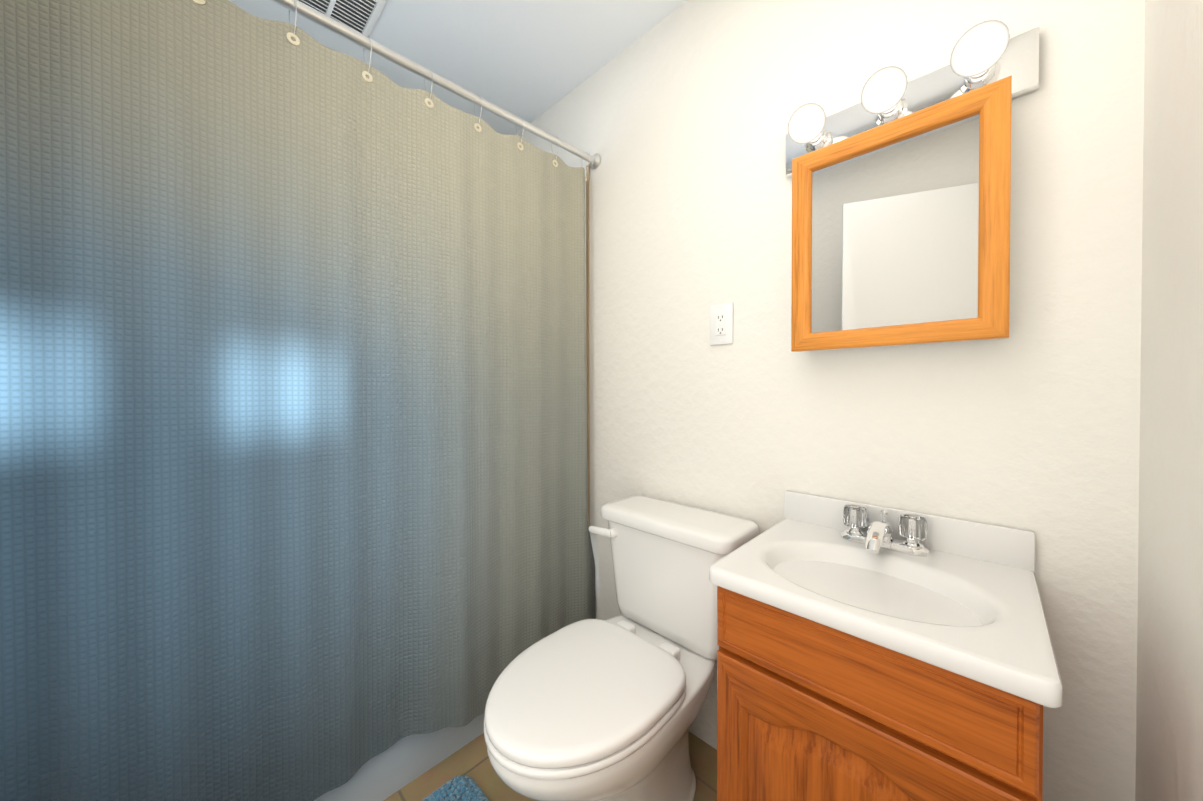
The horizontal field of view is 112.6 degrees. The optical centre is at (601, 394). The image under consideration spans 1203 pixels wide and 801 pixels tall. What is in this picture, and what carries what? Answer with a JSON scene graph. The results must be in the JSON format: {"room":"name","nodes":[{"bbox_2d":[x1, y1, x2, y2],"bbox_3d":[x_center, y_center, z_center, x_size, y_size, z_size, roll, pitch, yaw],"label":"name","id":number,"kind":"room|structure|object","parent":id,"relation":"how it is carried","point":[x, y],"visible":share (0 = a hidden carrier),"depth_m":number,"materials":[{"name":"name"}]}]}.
{"room":"bathroom","nodes":[
{"label":"bathroom","id":0,"kind":"room"},
{"bbox_2d":[229,0,687,134],"bbox_3d":[-0.393,-1.327,0.829,2.345,0.120,1.840,1,1,44],"label":"ceiling","id":1,"kind":"structure","parent":0,"point":[529,61],"depth_m":1.45,"materials":[{"name":"white paint"}]},
{"bbox_2d":[299,0,385,44],"bbox_3d":[-0.858,-1.260,1.280,0.260,0.020,0.245,1,1,44],"label":"ceiling vent","id":2,"kind":"object","parent":1,"relation":"in","point":[361,16],"visible":0.52,"depth_m":1.31,"materials":[{"name":"white plastic"}]},
{"bbox_2d":[384,732,716,800],"bbox_3d":[-0.393,1.163,0.852,2.345,0.120,1.840,1,1,44],"label":"floor","id":3,"kind":"structure","parent":0,"point":[471,759],"depth_m":1.16,"materials":[{"name":"tile"}]},
{"bbox_2d":[314,713,484,800],"bbox_3d":[-0.880,0.913,1.321,0.744,0.370,1.594,1,1,44],"label":"bathtub","id":4,"kind":"object","parent":3,"relation":"on","point":[394,768],"depth_m":1.12,"materials":[{"name":"white ceramic"}]},
{"bbox_2d":[421,775,488,800],"bbox_3d":[-0.422,1.082,0.721,0.565,0.044,0.672,1,1,44],"label":"bath mat","id":5,"kind":"object","parent":3,"relation":"on","point":[462,788],"visible":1,"depth_m":1.07,"materials":[{"name":"blue fabric"}]},
{"bbox_2d":[484,495,758,800],"bbox_3d":[0.032,0.727,1.033,0.480,0.748,0.713,1,1,44],"label":"toilet","id":6,"kind":"object","parent":3,"relation":"on","point":[596,710],"visible":0.96,"depth_m":0.97,"materials":[{"name":"white ceramic"}]},
{"bbox_2d":[709,490,1061,800],"bbox_3d":[0.517,0.680,0.777,0.457,0.846,0.429,1,1,44],"label":"bathroom vanity","id":7,"kind":"object","parent":3,"relation":"on","point":[868,652],"visible":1,"depth_m":0.66,"materials":[{"name":"brown wood"}]},
{"bbox_2d":[516,0,1144,800],"bbox_3d":[0.205,-0.088,1.459,2.345,2.470,0.120,1,1,44],"label":"wall","id":8,"kind":"structure","parent":0,"point":[678,120],"depth_m":0.95,"materials":[{"name":"white paint"}]},
{"bbox_2d":[0,0,600,800],"bbox_3d":[-0.586,0.029,1.028,0.087,1.944,1.594,1,1,44],"label":"shower curtain","id":9,"kind":"object","parent":8,"relation":"attached to","point":[292,426],"visible":0.98,"depth_m":0.87,"materials":[{"name":"grey fabric"}]},
{"bbox_2d":[586,164,589,526],"bbox_3d":[-0.055,-0.100,1.621,0.020,1.648,0.006,1,1,44],"label":"trim","id":10,"kind":"structure","parent":8,"relation":"attached to","point":[588,318],"depth_m":1.62,"materials":[{"name":"beige"}]},
{"bbox_2d":[710,302,732,344],"bbox_3d":[0.362,-0.213,1.213,0.074,0.122,0.010,1,1,44],"label":"outlet","id":11,"kind":"object","parent":8,"relation":"attached to","point":[721,323],"visible":1,"depth_m":1.21,"materials":[{"name":"white plastic"}]},
{"bbox_2d":[791,75,1011,351],"bbox_3d":[0.632,-0.339,0.884,0.375,0.469,0.102,1,1,44],"label":"medicine cabinet mirror","id":12,"kind":"object","parent":8,"relation":"attached to","point":[901,231],"visible":1,"depth_m":0.83,"materials":[{"name":"brown wood"}]},
{"bbox_2d":[786,20,1039,177],"bbox_3d":[0.613,-0.633,0.865,0.456,0.108,0.153,1,1,44],"label":"vanity light","id":13,"kind":"object","parent":8,"relation":"attached to","point":[984,53],"visible":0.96,"depth_m":0.82,"materials":[{"name":"silver metal"}]},
{"bbox_2d":[1135,0,1202,800],"bbox_3d":[0.406,-0.075,0.067,0.120,2.470,1.600,1,1,44],"label":"wall","id":14,"kind":"structure","parent":0,"point":[1169,733],"depth_m":0.57,"materials":[{"name":"white paint"}]}
]}

